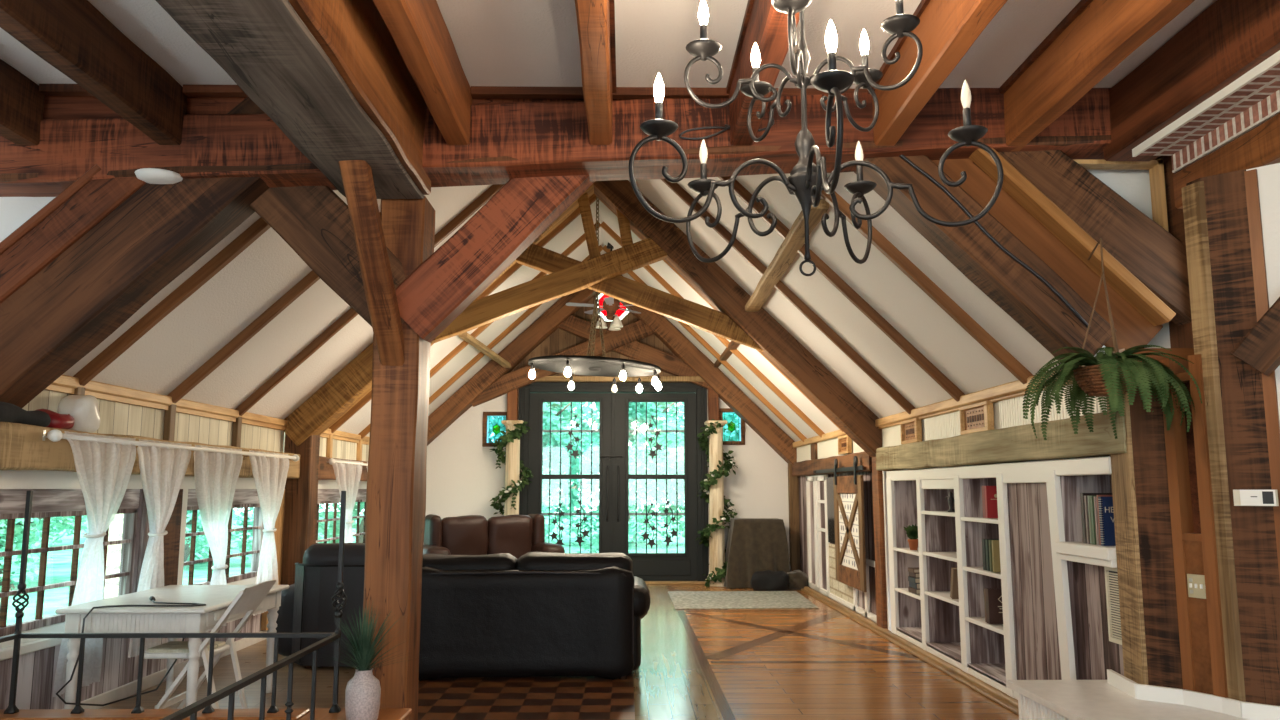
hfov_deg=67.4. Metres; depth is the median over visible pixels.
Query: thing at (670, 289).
batten
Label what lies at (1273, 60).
trim
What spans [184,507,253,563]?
tree
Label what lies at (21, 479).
trim
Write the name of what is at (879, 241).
batten
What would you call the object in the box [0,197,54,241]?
wall
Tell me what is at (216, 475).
sheer curtain
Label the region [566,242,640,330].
ceiling fan
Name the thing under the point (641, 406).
tree
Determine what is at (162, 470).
sheer curtain
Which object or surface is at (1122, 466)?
post
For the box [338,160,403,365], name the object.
knee brace
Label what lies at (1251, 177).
trim
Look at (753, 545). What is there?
draped table
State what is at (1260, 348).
knee brace
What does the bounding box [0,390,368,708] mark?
wall
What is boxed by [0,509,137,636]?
window
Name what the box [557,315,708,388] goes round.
brace
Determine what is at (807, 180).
chandelier
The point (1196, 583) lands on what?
switch plate
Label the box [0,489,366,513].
trim
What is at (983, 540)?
book
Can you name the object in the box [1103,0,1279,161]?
beam
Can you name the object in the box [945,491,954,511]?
figurine
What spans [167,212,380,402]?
batten
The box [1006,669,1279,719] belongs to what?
countertop
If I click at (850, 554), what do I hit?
barn door
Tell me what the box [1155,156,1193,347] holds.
post
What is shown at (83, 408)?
plastic bag
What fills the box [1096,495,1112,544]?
book
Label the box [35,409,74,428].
cloth
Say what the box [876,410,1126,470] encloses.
beam
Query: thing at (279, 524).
trim
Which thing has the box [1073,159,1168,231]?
trim
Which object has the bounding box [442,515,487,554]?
cushion
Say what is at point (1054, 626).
bookcase
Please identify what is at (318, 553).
cushion
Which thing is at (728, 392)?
rafter
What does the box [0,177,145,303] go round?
ceiling beam
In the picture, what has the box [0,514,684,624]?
ground
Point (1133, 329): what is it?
ceiling beam
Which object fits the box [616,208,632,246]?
strut
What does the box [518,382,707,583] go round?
door
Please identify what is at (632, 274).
batten
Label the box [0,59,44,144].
beam
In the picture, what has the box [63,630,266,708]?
baseboard
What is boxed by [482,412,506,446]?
window
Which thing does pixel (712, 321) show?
brace
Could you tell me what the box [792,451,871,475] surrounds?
beam
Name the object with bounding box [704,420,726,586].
column
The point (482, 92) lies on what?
trim
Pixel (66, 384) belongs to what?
trim
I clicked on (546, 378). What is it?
trim
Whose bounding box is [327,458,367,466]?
curtain rod
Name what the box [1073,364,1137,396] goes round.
woven basket
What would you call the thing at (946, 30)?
beam
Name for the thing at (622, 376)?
bulb
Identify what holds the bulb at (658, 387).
attached to the chandelier at (588, 365)
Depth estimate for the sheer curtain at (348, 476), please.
11.62 m
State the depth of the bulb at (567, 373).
10.62 m
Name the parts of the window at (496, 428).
green glass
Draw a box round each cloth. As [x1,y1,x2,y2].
[0,401,50,426]
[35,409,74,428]
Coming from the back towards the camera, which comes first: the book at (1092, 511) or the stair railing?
the book at (1092, 511)
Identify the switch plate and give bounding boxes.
[1187,574,1205,598]
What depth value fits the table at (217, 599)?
5.70 m
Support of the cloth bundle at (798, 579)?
on the floor at (672, 681)
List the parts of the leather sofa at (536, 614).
arm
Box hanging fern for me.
[1023,238,1201,439]
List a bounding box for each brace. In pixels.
[250,186,404,326]
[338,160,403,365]
[395,175,594,342]
[431,228,686,343]
[459,332,511,367]
[472,320,654,406]
[516,244,762,351]
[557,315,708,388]
[714,341,739,367]
[745,199,828,311]
[1231,297,1279,376]
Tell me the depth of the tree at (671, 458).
23.51 m
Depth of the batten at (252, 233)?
6.17 m
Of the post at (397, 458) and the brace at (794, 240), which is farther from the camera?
the brace at (794, 240)
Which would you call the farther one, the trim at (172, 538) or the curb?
the trim at (172, 538)
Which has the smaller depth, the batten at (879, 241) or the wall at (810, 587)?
the batten at (879, 241)
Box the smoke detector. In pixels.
[135,168,182,183]
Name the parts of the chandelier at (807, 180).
drip dish, bulb, drip dish, bulb, bulb, drip dish, arm, arm, arm, bulb, drip dish, arm, drip dish, arm, stem, arm, bulb, drip dish, arm, arm, bulb, drip dish, bulb, arm, drip dish, drip dish, arm, bulb, drip dish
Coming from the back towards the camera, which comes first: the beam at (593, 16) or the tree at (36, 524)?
the tree at (36, 524)
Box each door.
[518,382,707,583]
[833,456,866,591]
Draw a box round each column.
[501,420,523,515]
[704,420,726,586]
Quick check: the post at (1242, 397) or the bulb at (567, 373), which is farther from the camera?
the bulb at (567, 373)
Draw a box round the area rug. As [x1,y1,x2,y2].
[668,591,818,609]
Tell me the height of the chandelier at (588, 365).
2.416 m
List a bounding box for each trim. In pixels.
[0,470,366,488]
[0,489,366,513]
[39,0,1092,98]
[44,375,369,444]
[137,491,148,587]
[164,489,182,585]
[177,489,187,584]
[261,489,285,629]
[535,376,704,381]
[708,386,718,437]
[788,463,799,570]
[793,370,1071,447]
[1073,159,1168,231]
[1104,348,1193,370]
[1132,50,1279,156]
[1244,169,1279,579]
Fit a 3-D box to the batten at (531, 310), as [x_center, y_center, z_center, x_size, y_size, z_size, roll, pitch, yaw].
[-2.136,-0.257,14.080,3.188,2.956,0.078,0,-8,-1]
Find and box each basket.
[12,590,28,611]
[332,589,346,610]
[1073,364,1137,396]
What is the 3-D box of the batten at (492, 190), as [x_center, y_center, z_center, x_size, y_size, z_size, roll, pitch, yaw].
[-2.060,-0.959,8.858,3.187,2.956,0.078,0,-8,-1]
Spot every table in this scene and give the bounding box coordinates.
[55,585,288,708]
[724,518,791,587]
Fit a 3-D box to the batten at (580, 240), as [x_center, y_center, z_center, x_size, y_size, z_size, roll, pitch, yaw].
[-2.118,-0.426,12.822,3.188,2.956,0.078,0,-8,-1]
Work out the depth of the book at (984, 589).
7.07 m
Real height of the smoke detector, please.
0.045 m
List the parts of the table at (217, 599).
leg, leg, leg, pull, drawer, leg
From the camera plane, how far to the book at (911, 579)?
8.79 m
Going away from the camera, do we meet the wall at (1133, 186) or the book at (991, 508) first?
the wall at (1133, 186)
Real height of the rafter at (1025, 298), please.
1.516 m
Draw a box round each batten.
[73,217,270,385]
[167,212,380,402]
[234,184,504,415]
[328,194,597,432]
[358,222,600,438]
[429,245,602,404]
[599,199,842,431]
[601,221,824,437]
[603,245,806,441]
[661,179,914,413]
[718,176,964,401]
[821,190,1033,383]
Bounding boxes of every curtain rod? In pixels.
[42,429,298,461]
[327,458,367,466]
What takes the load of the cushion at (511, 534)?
on the loveseat at (516, 535)
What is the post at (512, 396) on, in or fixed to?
in the wall at (462, 475)
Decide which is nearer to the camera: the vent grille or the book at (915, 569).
the vent grille
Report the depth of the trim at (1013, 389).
7.76 m
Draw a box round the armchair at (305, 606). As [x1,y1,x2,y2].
[276,542,364,667]
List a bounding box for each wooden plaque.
[838,435,851,454]
[900,418,921,443]
[959,400,994,434]
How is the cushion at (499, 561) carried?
on the leather sofa at (536, 614)
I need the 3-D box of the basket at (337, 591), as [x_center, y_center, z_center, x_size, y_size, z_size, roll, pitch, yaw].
[-1.638,1.308,5.229,0.078,0.138,0.078,5,-9,-35]
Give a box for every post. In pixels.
[281,433,319,584]
[362,196,434,719]
[507,389,518,419]
[872,457,887,628]
[1106,392,1148,684]
[1129,385,1182,688]
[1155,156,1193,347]
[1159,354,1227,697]
[1181,181,1245,701]
[1186,169,1279,705]
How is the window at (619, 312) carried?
in the wall at (462, 475)
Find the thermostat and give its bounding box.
[1233,490,1278,505]
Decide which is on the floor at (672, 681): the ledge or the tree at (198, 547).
the ledge
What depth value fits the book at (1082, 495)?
5.60 m
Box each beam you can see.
[0,0,186,144]
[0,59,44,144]
[0,88,1159,196]
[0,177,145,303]
[0,422,300,478]
[155,0,424,198]
[318,456,366,480]
[373,0,471,144]
[575,0,612,144]
[729,0,798,145]
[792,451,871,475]
[872,0,1007,145]
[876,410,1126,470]
[931,159,1162,350]
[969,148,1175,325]
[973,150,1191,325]
[1004,0,1194,150]
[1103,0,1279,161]
[1173,113,1279,208]
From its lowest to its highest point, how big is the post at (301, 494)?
2.200 m
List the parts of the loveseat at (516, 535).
arm, arm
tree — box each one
[0,515,87,590]
[33,516,74,548]
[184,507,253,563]
[318,502,363,542]
[488,402,637,552]
[545,402,684,542]
[628,413,739,544]
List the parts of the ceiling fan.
blade, blade, lamp shade, blade, lamp shade, lamp shade, blade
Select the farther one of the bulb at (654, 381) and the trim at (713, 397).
the trim at (713, 397)
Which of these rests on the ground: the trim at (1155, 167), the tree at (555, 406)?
the tree at (555, 406)
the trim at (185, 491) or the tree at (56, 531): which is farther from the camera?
the tree at (56, 531)
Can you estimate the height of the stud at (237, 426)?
0.300 m
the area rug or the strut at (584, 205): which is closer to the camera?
the strut at (584, 205)
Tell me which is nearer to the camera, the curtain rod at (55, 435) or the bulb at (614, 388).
the curtain rod at (55, 435)
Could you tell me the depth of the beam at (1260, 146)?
4.70 m
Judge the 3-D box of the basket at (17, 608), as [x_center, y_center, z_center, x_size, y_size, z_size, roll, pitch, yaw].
[-3.357,1.305,5.205,0.078,0.138,0.078,5,-9,-35]
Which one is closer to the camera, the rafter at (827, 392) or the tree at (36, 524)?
the rafter at (827, 392)
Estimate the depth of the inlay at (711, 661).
8.09 m
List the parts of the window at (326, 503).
frame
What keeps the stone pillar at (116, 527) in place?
on the ground
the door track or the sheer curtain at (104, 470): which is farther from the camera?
the door track
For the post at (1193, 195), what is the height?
2.530 m
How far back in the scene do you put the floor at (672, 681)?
7.18 m
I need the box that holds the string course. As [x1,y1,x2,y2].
[1171,89,1279,172]
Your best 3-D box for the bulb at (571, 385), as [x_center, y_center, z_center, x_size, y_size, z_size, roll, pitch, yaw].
[-0.863,0.284,12.066,0.080,0.195,0.078,0,-8,-1]
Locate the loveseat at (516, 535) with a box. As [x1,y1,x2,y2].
[423,514,564,559]
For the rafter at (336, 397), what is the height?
3.060 m
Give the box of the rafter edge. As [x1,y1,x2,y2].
[0,164,100,254]
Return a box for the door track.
[813,466,863,473]
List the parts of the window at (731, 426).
green glass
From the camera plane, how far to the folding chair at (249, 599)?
5.85 m
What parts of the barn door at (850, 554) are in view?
rail, patterned panel, rail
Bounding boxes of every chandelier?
[528,196,661,392]
[628,0,1003,275]
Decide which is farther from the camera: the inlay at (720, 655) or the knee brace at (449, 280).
the inlay at (720, 655)
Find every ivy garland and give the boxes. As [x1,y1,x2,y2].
[489,422,532,514]
[696,419,737,586]
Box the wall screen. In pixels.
[826,477,834,543]
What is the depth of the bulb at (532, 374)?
11.03 m
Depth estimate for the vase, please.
4.92 m
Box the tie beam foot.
[0,135,1110,181]
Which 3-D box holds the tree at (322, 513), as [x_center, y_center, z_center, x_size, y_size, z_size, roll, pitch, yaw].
[-7.463,3.095,28.771,6.139,5.267,6.882,-1,-8,10]
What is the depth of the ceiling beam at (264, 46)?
3.98 m
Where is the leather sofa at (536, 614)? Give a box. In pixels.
[418,552,649,680]
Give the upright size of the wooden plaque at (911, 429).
0.215 m
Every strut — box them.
[578,193,600,258]
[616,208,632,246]
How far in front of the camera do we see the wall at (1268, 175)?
4.51 m
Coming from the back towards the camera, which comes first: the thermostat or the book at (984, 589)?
the book at (984, 589)
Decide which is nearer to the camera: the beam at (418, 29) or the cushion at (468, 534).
the beam at (418, 29)
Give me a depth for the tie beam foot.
5.38 m
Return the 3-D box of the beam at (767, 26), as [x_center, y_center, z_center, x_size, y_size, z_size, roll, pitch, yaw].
[0.629,-1.911,1.396,0.141,0.348,8.240,0,-8,-1]
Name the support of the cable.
attached to the tie beam at (547, 139)
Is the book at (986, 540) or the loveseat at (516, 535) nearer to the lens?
the book at (986, 540)
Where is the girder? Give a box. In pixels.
[288,0,430,194]
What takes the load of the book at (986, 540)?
on the bookcase
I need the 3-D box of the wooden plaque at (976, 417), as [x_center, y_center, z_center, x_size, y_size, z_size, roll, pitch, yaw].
[2.507,0.435,7.158,0.050,0.215,0.570,0,-8,-1]
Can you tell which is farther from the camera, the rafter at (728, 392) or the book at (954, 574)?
the rafter at (728, 392)
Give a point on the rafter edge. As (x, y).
(26, 227)
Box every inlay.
[685,612,917,659]
[711,661,926,662]
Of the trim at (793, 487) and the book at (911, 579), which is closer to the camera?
the book at (911, 579)
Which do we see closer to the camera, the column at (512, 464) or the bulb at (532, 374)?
the bulb at (532, 374)
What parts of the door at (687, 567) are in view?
pull handle, pull handle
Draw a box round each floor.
[100,584,1018,719]
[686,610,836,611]
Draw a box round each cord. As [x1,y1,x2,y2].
[56,596,205,705]
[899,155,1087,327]
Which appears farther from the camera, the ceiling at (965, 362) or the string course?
the ceiling at (965, 362)
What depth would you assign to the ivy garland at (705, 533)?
14.60 m
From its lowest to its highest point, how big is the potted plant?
0.254 m
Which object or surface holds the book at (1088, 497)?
on the bookcase
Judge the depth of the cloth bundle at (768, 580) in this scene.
13.76 m
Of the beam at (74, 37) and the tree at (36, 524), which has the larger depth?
the tree at (36, 524)
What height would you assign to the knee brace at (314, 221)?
1.449 m
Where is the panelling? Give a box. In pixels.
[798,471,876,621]
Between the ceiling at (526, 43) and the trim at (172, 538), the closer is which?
the ceiling at (526, 43)
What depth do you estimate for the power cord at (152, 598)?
5.74 m
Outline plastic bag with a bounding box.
[57,395,100,432]
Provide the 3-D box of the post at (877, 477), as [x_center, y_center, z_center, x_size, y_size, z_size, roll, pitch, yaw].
[2.548,1.714,9.978,0.190,2.160,0.269,0,-8,-1]
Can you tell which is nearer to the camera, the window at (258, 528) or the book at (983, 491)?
the book at (983, 491)
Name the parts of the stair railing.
rail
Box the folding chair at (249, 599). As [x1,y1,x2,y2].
[144,580,276,708]
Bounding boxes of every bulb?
[529,362,535,378]
[564,360,570,376]
[568,375,573,389]
[611,378,616,392]
[619,363,626,380]
[636,377,641,392]
[652,370,657,385]
[655,374,661,390]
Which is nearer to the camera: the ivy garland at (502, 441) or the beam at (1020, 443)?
the beam at (1020, 443)
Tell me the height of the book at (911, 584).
0.050 m
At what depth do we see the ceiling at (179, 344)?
7.86 m
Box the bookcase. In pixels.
[886,457,1123,699]
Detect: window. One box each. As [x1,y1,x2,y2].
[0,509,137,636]
[184,504,262,584]
[316,499,365,542]
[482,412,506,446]
[599,295,626,319]
[719,408,744,444]
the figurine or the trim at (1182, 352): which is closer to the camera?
the trim at (1182, 352)
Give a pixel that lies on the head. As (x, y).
(55, 107)
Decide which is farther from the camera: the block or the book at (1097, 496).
the block
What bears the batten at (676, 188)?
attached to the ceiling at (965, 362)
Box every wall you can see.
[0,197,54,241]
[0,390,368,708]
[423,292,789,574]
[797,322,1170,630]
[810,587,876,622]
[1086,169,1152,219]
[1246,163,1279,422]
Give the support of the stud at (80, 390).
attached to the wall at (37, 669)
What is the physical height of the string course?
0.103 m
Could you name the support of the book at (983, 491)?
on the bookcase
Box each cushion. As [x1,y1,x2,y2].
[302,542,364,564]
[422,553,516,569]
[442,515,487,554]
[487,514,532,559]
[516,552,632,572]
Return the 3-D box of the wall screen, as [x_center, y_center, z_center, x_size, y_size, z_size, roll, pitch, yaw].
[2.503,1.877,11.944,0.034,0.840,1.500,0,-8,-1]
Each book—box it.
[908,567,919,572]
[908,576,919,582]
[908,587,919,593]
[909,572,919,577]
[909,581,919,588]
[950,567,958,598]
[982,486,985,517]
[982,539,986,569]
[984,486,997,517]
[984,589,986,621]
[985,539,998,570]
[985,588,1002,623]
[988,540,992,571]
[991,540,1000,571]
[1080,493,1111,543]
[1084,496,1089,543]
[1087,496,1091,543]
[1090,496,1096,544]
[1094,497,1098,544]
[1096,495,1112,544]
[1098,497,1115,545]
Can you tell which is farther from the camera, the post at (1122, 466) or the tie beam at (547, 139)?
the tie beam at (547, 139)
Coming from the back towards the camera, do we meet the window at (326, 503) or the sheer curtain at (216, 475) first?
the window at (326, 503)
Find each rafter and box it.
[0,97,269,407]
[283,184,593,445]
[427,288,596,445]
[593,180,881,456]
[619,275,796,464]
[854,155,1116,359]
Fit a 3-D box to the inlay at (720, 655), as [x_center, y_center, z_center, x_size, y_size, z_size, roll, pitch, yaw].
[1.504,2.784,9.806,3.149,0.008,3.643,-4,-9,29]
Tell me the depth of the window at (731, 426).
15.21 m
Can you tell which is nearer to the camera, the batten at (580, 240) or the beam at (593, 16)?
the beam at (593, 16)
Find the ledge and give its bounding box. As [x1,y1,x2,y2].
[299,708,411,719]
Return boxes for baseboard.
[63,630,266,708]
[801,586,1018,714]
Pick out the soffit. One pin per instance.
(1268, 83)
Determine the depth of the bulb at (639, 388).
11.90 m
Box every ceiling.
[0,0,1216,88]
[62,185,603,436]
[599,172,1101,441]
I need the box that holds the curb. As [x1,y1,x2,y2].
[0,708,309,719]
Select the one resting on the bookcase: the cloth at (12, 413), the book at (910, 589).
the book at (910, 589)
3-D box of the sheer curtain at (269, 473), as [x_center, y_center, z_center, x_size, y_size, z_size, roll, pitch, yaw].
[-3.440,1.606,8.894,0.216,1.485,1.242,2,-8,-11]
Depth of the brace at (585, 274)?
10.10 m
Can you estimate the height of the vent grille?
0.410 m
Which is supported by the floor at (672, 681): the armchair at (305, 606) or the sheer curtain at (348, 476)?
the armchair at (305, 606)
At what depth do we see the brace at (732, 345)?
13.21 m
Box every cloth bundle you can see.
[750,570,788,590]
[787,570,808,589]
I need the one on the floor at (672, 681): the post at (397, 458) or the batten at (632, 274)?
the post at (397, 458)
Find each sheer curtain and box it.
[52,431,135,696]
[128,439,191,657]
[193,445,242,632]
[249,450,288,615]
[333,459,362,542]
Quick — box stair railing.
[0,491,346,719]
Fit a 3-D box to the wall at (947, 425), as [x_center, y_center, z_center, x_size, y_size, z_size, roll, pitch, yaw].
[3.323,1.498,10.024,1.662,2.600,10.230,0,-8,-1]
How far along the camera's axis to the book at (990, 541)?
6.95 m
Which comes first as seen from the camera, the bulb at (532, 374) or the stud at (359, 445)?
the bulb at (532, 374)
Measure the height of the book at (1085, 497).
0.275 m
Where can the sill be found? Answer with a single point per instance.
(27, 645)
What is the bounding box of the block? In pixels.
[811,443,817,459]
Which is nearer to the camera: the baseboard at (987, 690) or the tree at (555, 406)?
the baseboard at (987, 690)
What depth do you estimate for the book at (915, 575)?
8.78 m
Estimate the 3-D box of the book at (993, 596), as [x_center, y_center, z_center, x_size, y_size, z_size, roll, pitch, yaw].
[2.631,1.796,7.008,0.190,0.250,0.067,0,-8,-1]
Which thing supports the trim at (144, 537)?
attached to the wall at (37, 669)
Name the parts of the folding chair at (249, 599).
seat, leg, leg, leg, leg, backrest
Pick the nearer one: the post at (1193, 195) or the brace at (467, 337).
the post at (1193, 195)
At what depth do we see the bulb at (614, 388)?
12.08 m
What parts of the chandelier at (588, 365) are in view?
hanging chain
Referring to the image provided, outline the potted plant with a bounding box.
[904,524,917,549]
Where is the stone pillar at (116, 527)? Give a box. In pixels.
[104,514,123,598]
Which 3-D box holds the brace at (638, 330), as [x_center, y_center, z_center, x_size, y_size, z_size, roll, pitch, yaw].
[-0.918,-0.107,15.197,3.606,1.699,0.141,0,-8,-1]
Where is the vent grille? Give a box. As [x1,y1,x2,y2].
[1104,567,1121,644]
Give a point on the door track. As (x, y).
(857, 467)
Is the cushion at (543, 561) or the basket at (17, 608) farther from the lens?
the cushion at (543, 561)
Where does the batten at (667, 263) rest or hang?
attached to the ceiling at (965, 362)
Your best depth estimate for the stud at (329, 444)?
11.28 m
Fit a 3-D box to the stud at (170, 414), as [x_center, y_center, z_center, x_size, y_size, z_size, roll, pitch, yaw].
[-3.602,0.483,7.350,0.050,0.300,0.090,0,-8,-1]
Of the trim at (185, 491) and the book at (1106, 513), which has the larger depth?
the trim at (185, 491)
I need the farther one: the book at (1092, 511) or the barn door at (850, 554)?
the barn door at (850, 554)
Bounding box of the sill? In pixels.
[0,576,256,660]
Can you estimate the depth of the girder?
4.36 m
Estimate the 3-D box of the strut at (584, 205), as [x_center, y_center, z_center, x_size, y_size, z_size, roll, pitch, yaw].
[-0.560,-1.487,10.333,0.288,0.825,0.134,0,-8,-1]
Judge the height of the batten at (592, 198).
2.956 m
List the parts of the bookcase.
shelf, shelf, rail, shelf, shelf, shelf, shelf, shelf, shelf, rail, plank door, plank door, panel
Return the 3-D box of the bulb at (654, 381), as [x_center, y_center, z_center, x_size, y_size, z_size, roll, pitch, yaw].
[0.173,0.207,11.059,0.080,0.195,0.078,0,-8,-1]
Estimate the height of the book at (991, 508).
0.235 m
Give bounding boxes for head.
[43,96,628,118]
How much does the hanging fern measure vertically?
1.013 m
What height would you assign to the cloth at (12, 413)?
0.173 m
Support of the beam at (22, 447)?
attached to the wall at (37, 669)
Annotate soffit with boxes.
[1138,63,1279,155]
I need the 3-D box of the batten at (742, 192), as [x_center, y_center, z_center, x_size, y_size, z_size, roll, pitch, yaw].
[1.043,-1.124,7.633,3.019,2.952,0.078,0,-8,-1]
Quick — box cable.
[679,111,773,139]
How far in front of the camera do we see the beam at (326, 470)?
10.78 m
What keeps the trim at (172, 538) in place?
attached to the wall at (37, 669)
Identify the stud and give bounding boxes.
[70,387,84,394]
[163,404,175,440]
[231,417,241,446]
[326,434,332,457]
[356,439,362,460]
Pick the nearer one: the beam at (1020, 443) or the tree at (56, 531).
the beam at (1020, 443)
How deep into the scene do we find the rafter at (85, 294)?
5.37 m
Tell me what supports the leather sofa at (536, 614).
on the floor at (672, 681)
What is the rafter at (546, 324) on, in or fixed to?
attached to the ceiling at (179, 344)
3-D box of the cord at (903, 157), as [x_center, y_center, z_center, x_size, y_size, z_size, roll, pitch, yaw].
[1.914,-0.762,5.423,1.194,1.179,0.020,0,-8,-1]
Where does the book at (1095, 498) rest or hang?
on the bookcase
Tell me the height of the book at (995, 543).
0.225 m
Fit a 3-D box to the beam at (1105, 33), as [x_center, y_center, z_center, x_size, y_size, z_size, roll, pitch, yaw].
[2.173,-1.908,1.418,0.130,0.351,8.240,0,-8,-1]
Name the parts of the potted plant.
terracotta pot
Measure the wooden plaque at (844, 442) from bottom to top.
0.215 m
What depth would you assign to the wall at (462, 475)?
15.10 m
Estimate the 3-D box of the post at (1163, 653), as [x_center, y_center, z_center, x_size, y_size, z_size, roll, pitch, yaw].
[2.728,1.122,4.934,0.400,1.990,0.400,0,-8,-1]
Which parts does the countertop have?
skirting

